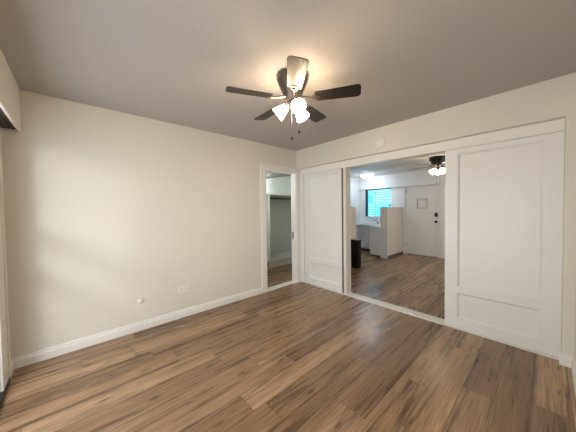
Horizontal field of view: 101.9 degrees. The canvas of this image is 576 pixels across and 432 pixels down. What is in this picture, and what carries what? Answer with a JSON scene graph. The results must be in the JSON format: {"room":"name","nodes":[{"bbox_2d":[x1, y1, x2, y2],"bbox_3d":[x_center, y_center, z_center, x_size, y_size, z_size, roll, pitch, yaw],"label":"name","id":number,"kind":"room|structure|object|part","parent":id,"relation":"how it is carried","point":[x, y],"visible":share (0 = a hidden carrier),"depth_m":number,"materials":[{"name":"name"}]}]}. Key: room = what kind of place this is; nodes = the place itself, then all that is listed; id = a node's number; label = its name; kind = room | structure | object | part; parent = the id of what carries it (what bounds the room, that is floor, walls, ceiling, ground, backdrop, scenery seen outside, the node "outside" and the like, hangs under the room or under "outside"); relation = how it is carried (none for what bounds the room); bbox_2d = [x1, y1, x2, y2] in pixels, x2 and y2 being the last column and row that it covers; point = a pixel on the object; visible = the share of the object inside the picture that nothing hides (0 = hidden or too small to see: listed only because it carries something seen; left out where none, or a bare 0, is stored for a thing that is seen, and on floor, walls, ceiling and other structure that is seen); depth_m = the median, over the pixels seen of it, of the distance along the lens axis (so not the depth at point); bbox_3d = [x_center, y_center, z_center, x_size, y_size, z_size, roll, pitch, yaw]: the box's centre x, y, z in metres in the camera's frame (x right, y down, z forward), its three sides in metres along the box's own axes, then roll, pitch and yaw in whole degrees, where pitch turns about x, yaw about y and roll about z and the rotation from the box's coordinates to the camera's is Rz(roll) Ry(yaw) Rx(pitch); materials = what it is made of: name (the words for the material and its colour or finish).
{"room":"empty bedroom","nodes":[
{"label":"empty bedroom","id":0,"kind":"room"},
{"bbox_2d":[0,127,10,391],"bbox_3d":[-1.371,0.124,0.740,0.140,2.460,3.280,-2,2,-42],"label":"wall window","id":1,"kind":"structure","parent":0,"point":[0,127],"depth_m":1.99,"materials":[{"name":"beige paint"}]},
{"bbox_2d":[0,138,10,406],"bbox_3d":[-1.371,0.323,0.765,0.162,2.060,2.952,-2,2,-42],"label":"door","id":2,"kind":"structure","parent":1,"relation":"attached to","point":[5,358],"depth_m":1.83,"materials":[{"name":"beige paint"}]},
{"bbox_3d":[-1.368,1.338,0.803,0.162,0.030,2.784,-2,2,-42],"label":"sill","id":3,"kind":"part","parent":2,"relation":"part of","materials":[{"name":"metal"}]},
{"bbox_2d":[0,48,20,132],"bbox_3d":[-1.291,-0.901,0.799,0.114,0.374,3.276,-2,2,-42],"label":"valance box","id":4,"kind":"object","parent":1,"relation":"attached to","point":[10,114],"visible":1,"depth_m":1.74,"materials":[{"name":"beige paint"}]},
{"bbox_3d":[-1.271,-0.727,0.772,0.016,0.015,3.110,-2,2,-42],"label":"curtain rail","id":5,"kind":"part","parent":4,"relation":"part of","materials":[{"name":"black metal"}]},
{"bbox_2d":[11,358,13,376],"bbox_3d":[-2.349,1.285,1.984,0.016,0.100,0.147,-2,2,-42],"label":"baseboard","id":6,"kind":"structure","parent":1,"relation":"attached to","point":[12,361],"depth_m":1.98,"materials":[{"name":"white wood"}]},
{"bbox_2d":[1,90,295,357],"bbox_3d":[-1.165,0.056,3.221,3.870,2.460,0.120,-2,2,-42],"label":"wall","id":7,"kind":"structure","parent":0,"point":[106,210],"depth_m":2.52,"materials":[{"name":"beige paint"}]},
{"bbox_2d":[13,287,262,368],"bbox_3d":[-1.409,1.248,2.925,2.675,0.100,0.016,-2,2,-42],"label":"baseboard","id":8,"kind":"structure","parent":7,"relation":"attached to","point":[50,352],"depth_m":2.53,"materials":[{"name":"white wood"}]},
{"bbox_2d":[138,298,143,303],"bbox_3d":[-1.683,0.973,2.676,0.068,0.068,0.011,-2,2,-42],"label":"cover","id":9,"kind":"object","parent":7,"relation":"attached to","point":[140,300],"visible":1,"depth_m":2.67,"materials":[{"name":"beige paint"}]},
{"bbox_2d":[178,285,188,292],"bbox_3d":[-1.335,0.933,2.991,0.132,0.082,0.011,-2,2,-42],"label":"wall outlet","id":10,"kind":"object","parent":7,"relation":"attached to","point":[184,288],"visible":1,"depth_m":2.99,"materials":[{"name":"white plastic"}]},
{"bbox_2d":[260,163,300,292],"bbox_3d":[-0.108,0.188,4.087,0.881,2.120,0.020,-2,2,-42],"label":"door frame","id":11,"kind":"structure","parent":7,"relation":"attached to","point":[263,166],"depth_m":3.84,"materials":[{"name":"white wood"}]},
{"bbox_2d":[267,280,296,291],"bbox_3d":[-0.124,1.240,4.166,0.715,0.014,0.133,-2,2,-42],"label":"sill","id":12,"kind":"structure","parent":7,"relation":"attached to","point":[292,281],"depth_m":4.15,"materials":[{"name":"white wood"}]},
{"bbox_2d":[266,172,290,178],"bbox_3d":[-0.269,-1.033,5.234,2.460,0.697,1.680,-2,2,-42],"label":"ceiling","id":13,"kind":"structure","parent":0,"point":[268,174],"depth_m":5.89,"materials":[{"name":"paint"}]},
{"bbox_2d":[266,176,291,261],"bbox_3d":[-0.813,-0.091,5.955,2.570,2.600,0.100,-2,2,-42],"label":"wall","id":14,"kind":"structure","parent":0,"point":[280,211],"depth_m":6.43,"materials":[{"name":"paint"}]},
{"bbox_2d":[0,251,575,431],"bbox_3d":[0.889,1.277,4.007,8.400,0.080,5.700,-2,2,-42],"label":"floor","id":15,"kind":"structure","parent":0,"point":[299,356],"depth_m":1.91,"materials":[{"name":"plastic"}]},
{"bbox_2d":[267,250,291,267],"bbox_3d":[-0.147,1.100,6.062,1.284,0.195,0.659,-2,2,-42],"label":"closet shelf","id":16,"kind":"object","parent":15,"relation":"on","point":[285,257],"visible":0.54,"depth_m":5.76,"materials":[{"name":"paint"}]},
{"bbox_2d":[266,194,290,259],"bbox_3d":[-0.301,0.242,5.917,1.659,1.531,0.649,-2,2,-42],"label":"closet shelf","id":17,"kind":"object","parent":16,"relation":"on","point":[268,196],"visible":0.32,"depth_m":5.43,"materials":[{"name":"paint"}]},
{"bbox_3d":[0.035,1.117,5.862,1.284,0.168,0.020,-2,2,-42],"label":"board","id":18,"kind":"part","parent":16,"relation":"part of","materials":[{"name":"paint"}]},
{"bbox_2d":[351,239,360,267],"bbox_3d":[1.576,0.866,5.407,0.200,0.650,0.205,-2,2,-42],"label":"trash can","id":19,"kind":"object","parent":15,"relation":"on","point":[355,243],"visible":0.94,"depth_m":5.34,"materials":[{"name":"black plastic"}]},
{"bbox_2d":[358,225,369,251],"bbox_3d":[2.675,0.709,7.448,0.498,0.825,0.730,-2,2,-42],"label":"base cabinet","id":20,"kind":"object","parent":15,"relation":"on","point":[363,231],"visible":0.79,"depth_m":7.39,"materials":[{"name":"grey paint"}]},
{"bbox_3d":[2.386,0.390,7.428,0.019,0.153,0.357,-2,2,-42],"label":"drawer","id":21,"kind":"part","parent":20,"relation":"part of","materials":[{"name":"grey paint"}]},
{"bbox_3d":[2.391,0.743,7.437,0.019,0.535,0.357,-2,2,-42],"label":"cabinet door","id":22,"kind":"part","parent":20,"relation":"part of","materials":[{"name":"grey paint"}]},
{"bbox_2d":[356,220,379,227],"bbox_3d":[2.492,0.232,7.222,1.050,0.144,1.227,-2,2,-42],"label":"countertop","id":23,"kind":"structure","parent":20,"relation":"on","point":[371,223],"depth_m":7.56,"materials":[{"name":"white stone"}]},
{"bbox_3d":[2.636,0.747,7.167,0.019,0.535,0.357,-2,2,-42],"label":"cabinet door","id":24,"kind":"part","parent":20,"relation":"part of","materials":[{"name":"grey paint"}]},
{"bbox_2d":[370,227,387,256],"bbox_3d":[2.889,0.723,6.813,1.036,0.825,0.494,-2,2,-42],"label":"base cabinet","id":25,"kind":"object","parent":15,"relation":"on","point":[378,237],"visible":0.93,"depth_m":6.46,"materials":[{"name":"grey paint"}]},
{"bbox_2d":[301,281,558,359],"bbox_3d":[1.358,1.243,3.276,0.144,0.014,3.212,-2,2,-42],"label":"track","id":26,"kind":"object","parent":15,"relation":"on","point":[441,321],"visible":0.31,"depth_m":2.94,"materials":[{"name":"white metal"}]},
{"bbox_2d":[0,0,575,177],"bbox_3d":[1.129,-1.237,3.786,8.100,0.150,4.800,-2,2,-42],"label":"ceiling","id":27,"kind":"structure","parent":0,"point":[170,61],"depth_m":1.65,"materials":[{"name":"paint"}]},
{"bbox_2d":[225,55,360,139],"bbox_3d":[0.026,-0.880,1.931,1.032,0.515,1.004,-2,2,-42],"label":"ceiling fan","id":28,"kind":"object","parent":27,"relation":"hanging from","point":[292,81],"visible":1,"depth_m":1.82,"materials":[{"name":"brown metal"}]},
{"bbox_3d":[-0.296,-0.939,1.778,0.345,0.006,0.135,-1,13,-20],"label":"blade","id":29,"kind":"part","parent":28,"relation":"part of","materials":[{"name":"brown wood"}]},
{"bbox_3d":[-0.183,-0.951,2.182,0.135,0.006,0.345,-16,10,-37],"label":"blade","id":30,"kind":"part","parent":28,"relation":"part of","materials":[{"name":"brown wood"}]},
{"bbox_3d":[-0.070,-0.853,1.925,0.120,0.127,0.128,-2,2,-42],"label":"lamp shade","id":31,"kind":"part","parent":28,"relation":"part of","materials":[{"name":"white glass"}]},
{"bbox_3d":[0.054,-0.938,1.545,0.135,0.006,0.345,10,1,-3],"label":"blade","id":32,"kind":"part","parent":28,"relation":"part of","materials":[{"name":"brown wood"}]},
{"bbox_3d":[0.065,-0.851,1.797,0.113,0.127,0.130,-2,2,-42],"label":"lamp shade","id":33,"kind":"part","parent":28,"relation":"part of","materials":[{"name":"white glass"}]},
{"bbox_3d":[0.110,-0.857,1.983,0.130,0.127,0.116,-2,2,-42],"label":"lamp shade","id":34,"kind":"part","parent":28,"relation":"part of","materials":[{"name":"white glass"}]},
{"bbox_3d":[0.237,-0.957,2.200,0.135,0.006,0.345,-13,-5,33],"label":"blade","id":35,"kind":"part","parent":28,"relation":"part of","materials":[{"name":"brown wood"}]},
{"bbox_3d":[0.384,-0.949,1.806,0.345,0.006,0.135,0,-9,16],"label":"blade","id":36,"kind":"part","parent":28,"relation":"part of","materials":[{"name":"brown wood"}]},
{"bbox_2d":[360,173,373,177],"bbox_3d":[2.404,-1.208,7.088,0.390,0.115,0.390,-2,2,-42],"label":"ceiling light","id":37,"kind":"object","parent":27,"relation":"attached to","point":[366,175],"visible":0.99,"depth_m":6.96,"materials":[{"name":"white glass"}]},
{"bbox_3d":[2.404,-1.193,7.089,0.356,0.084,0.356,-2,2,-42],"label":"lamp shade","id":38,"kind":"part","parent":37,"relation":"part of","materials":[{"name":"white"}]},
{"bbox_2d":[409,155,444,182],"bbox_3d":[3.109,-0.947,4.874,1.120,0.542,1.114,-2,2,-42],"label":"ceiling fan","id":39,"kind":"object","parent":27,"relation":"hanging from","point":[437,162],"visible":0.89,"depth_m":4.78,"materials":[{"name":"black metal"}]},
{"bbox_2d":[351,207,355,238],"bbox_3d":[1.493,0.488,5.557,0.280,1.400,0.120,-2,2,-42],"label":"wall","id":40,"kind":"structure","parent":0,"point":[353,209],"depth_m":5.52,"materials":[{"name":"beige paint"}]},
{"bbox_2d":[350,177,359,222],"bbox_3d":[1.487,-0.066,7.217,2.530,2.420,0.120,-2,2,-42],"label":"wall","id":41,"kind":"structure","parent":0,"point":[354,190],"depth_m":7.84,"materials":[{"name":"white paint"}]},
{"bbox_2d":[380,207,402,258],"bbox_3d":[2.990,0.442,6.704,1.020,1.390,0.210,-2,2,-42],"label":"wall","id":42,"kind":"structure","parent":0,"point":[395,231],"depth_m":6.55,"materials":[{"name":"beige paint"}]},
{"bbox_2d":[358,169,444,189],"bbox_3d":[3.981,-1.074,6.360,0.210,0.430,4.480,-2,2,-42],"label":"wall","id":43,"kind":"structure","parent":0,"point":[422,177],"depth_m":6.89,"materials":[{"name":"white paint"}]},
{"bbox_2d":[360,184,444,258],"bbox_3d":[4.023,0.135,6.415,0.140,1.990,4.720,-2,2,-42],"label":"wall","id":44,"kind":"structure","parent":0,"point":[397,192],"depth_m":7.07,"materials":[{"name":"white paint"}]},
{"bbox_2d":[360,220,379,223],"bbox_3d":[2.871,0.196,7.570,0.020,0.102,1.219,-2,2,-42],"label":"backsplash","id":45,"kind":"structure","parent":44,"relation":"attached to","point":[361,221],"depth_m":7.74,"materials":[{"name":"white tile"}]},
{"bbox_2d":[365,188,390,217],"bbox_3d":[2.931,-0.412,7.557,0.146,0.924,0.900,-2,2,-42],"label":"window","id":46,"kind":"structure","parent":44,"relation":"in","point":[375,190],"depth_m":7.63,"materials":[{"name":"glass"}]},
{"bbox_2d":[403,184,441,257],"bbox_3d":[3.802,0.132,6.622,0.190,1.990,0.993,-2,2,-42],"label":"door","id":47,"kind":"structure","parent":44,"relation":"in","point":[422,204],"depth_m":6.59,"materials":[{"name":"paint"}]},
{"bbox_2d":[296,72,575,355],"bbox_3d":[1.339,0.021,3.196,0.192,2.460,3.280,-2,2,-42],"label":"wall","id":48,"kind":"structure","parent":0,"point":[555,98],"depth_m":2.22,"materials":[{"name":"beige paint"}]},
{"bbox_2d":[299,174,304,281],"bbox_3d":[0.275,0.229,4.371,0.062,1.986,0.115,-2,2,-42],"label":"trim","id":49,"kind":"structure","parent":48,"relation":"attached to","point":[301,177],"depth_m":4.34,"materials":[{"name":"white wood"}]},
{"bbox_2d":[304,168,342,292],"bbox_3d":[0.596,0.234,4.029,0.046,1.981,0.817,-2,2,-42],"label":"door","id":50,"kind":"structure","parent":48,"relation":"in","point":[322,190],"depth_m":4.00,"materials":[{"name":"white paint"}]},
{"bbox_3d":[0.599,0.036,4.009,0.022,1.472,0.630,-2,2,-42],"label":"bead molding","id":51,"kind":"part","parent":50,"relation":"part of","materials":[{"name":"white paint"}]},
{"bbox_3d":[0.612,0.977,4.034,0.022,0.283,0.630,-2,2,-42],"label":"bead molding","id":52,"kind":"part","parent":50,"relation":"part of","materials":[{"name":"white paint"}]},
{"bbox_3d":[0.610,0.036,4.019,0.017,1.480,0.638,-2,2,-42],"label":"inset panel","id":53,"kind":"part","parent":50,"relation":"part of","materials":[{"name":"white paint"}]},
{"bbox_3d":[0.623,0.976,4.044,0.017,0.291,0.638,-2,2,-42],"label":"inset panel","id":54,"kind":"part","parent":50,"relation":"part of","materials":[{"name":"white paint"}]},
{"bbox_2d":[375,137,385,147],"bbox_3d":[1.225,-0.983,3.113,0.033,0.144,0.144,-2,2,-42],"label":"smoke detector","id":55,"kind":"object","parent":48,"relation":"attached to","point":[380,142],"visible":1,"depth_m":3.10,"materials":[{"name":"white plastic"}]},
{"bbox_2d":[299,118,564,174],"bbox_3d":[1.336,-0.802,3.228,0.127,0.105,3.212,-2,2,-42],"label":"trim","id":56,"kind":"structure","parent":48,"relation":"attached to","point":[558,125],"depth_m":2.63,"materials":[{"name":"white wood"}]},
{"bbox_2d":[445,131,564,357],"bbox_3d":[2.106,0.256,2.364,0.046,1.981,0.876,-2,2,-42],"label":"door","id":57,"kind":"structure","parent":48,"relation":"in","point":[504,200],"depth_m":2.30,"materials":[{"name":"white paint"}]},
{"bbox_3d":[2.123,0.999,2.391,0.017,0.291,0.642,-2,2,-42],"label":"inset panel","id":58,"kind":"part","parent":57,"relation":"part of","materials":[{"name":"white paint"}]},
{"bbox_3d":[2.111,0.999,2.380,0.022,0.283,0.634,-2,2,-42],"label":"bead molding","id":59,"kind":"part","parent":57,"relation":"part of","materials":[{"name":"white paint"}]},
{"bbox_3d":[2.109,0.059,2.366,0.017,1.480,0.642,-2,2,-42],"label":"inset panel","id":60,"kind":"part","parent":57,"relation":"part of","materials":[{"name":"white paint"}]},
{"bbox_3d":[2.098,0.059,2.356,0.022,1.472,0.634,-2,2,-42],"label":"bead molding","id":61,"kind":"part","parent":57,"relation":"part of","materials":[{"name":"white paint"}]},
{"bbox_2d":[559,352,572,367],"bbox_3d":[2.353,1.220,1.973,0.019,0.100,0.082,-2,2,-42],"label":"baseboard","id":62,"kind":"structure","parent":48,"relation":"attached to","point":[564,359],"depth_m":1.97,"materials":[{"name":"white wood"}]},
{"bbox_2d":[574,285,575,362],"bbox_3d":[1.135,0.089,0.718,3.825,2.460,0.120,-2,2,-42],"label":"wall","id":63,"kind":"structure","parent":0,"point":[575,285],"depth_m":1.91,"materials":[{"name":"beige paint"}]},
{"bbox_2d":[571,356,575,395],"bbox_3d":[1.087,1.269,0.782,3.495,0.100,0.016,-2,2,-42],"label":"baseboard","id":64,"kind":"structure","parent":63,"relation":"attached to","point":[573,364],"depth_m":1.81,"materials":[{"name":"white wood"}]},
{"bbox_3d":[1.365,0.197,3.269,0.065,2.105,3.212,-2,2,-42],"label":"wall","id":65,"kind":"structure","parent":0,"visible":0},
{"bbox_2d":[342,168,343,292],"bbox_3d":[0.886,0.238,3.715,0.038,1.981,0.028,-2,2,-42],"label":"trim","id":66,"kind":"structure","parent":65,"relation":"attached to","point":[342,168],"depth_m":3.71,"materials":[{"name":"grey metal"}]},
{"bbox_2d":[343,167,350,293],"bbox_3d":[0.938,0.237,3.708,0.130,1.986,0.052,-2,2,-42],"label":"door frame","id":67,"kind":"structure","parent":65,"relation":"attached to","point":[346,171],"depth_m":3.68,"materials":[{"name":"beige paint"}]}
]}

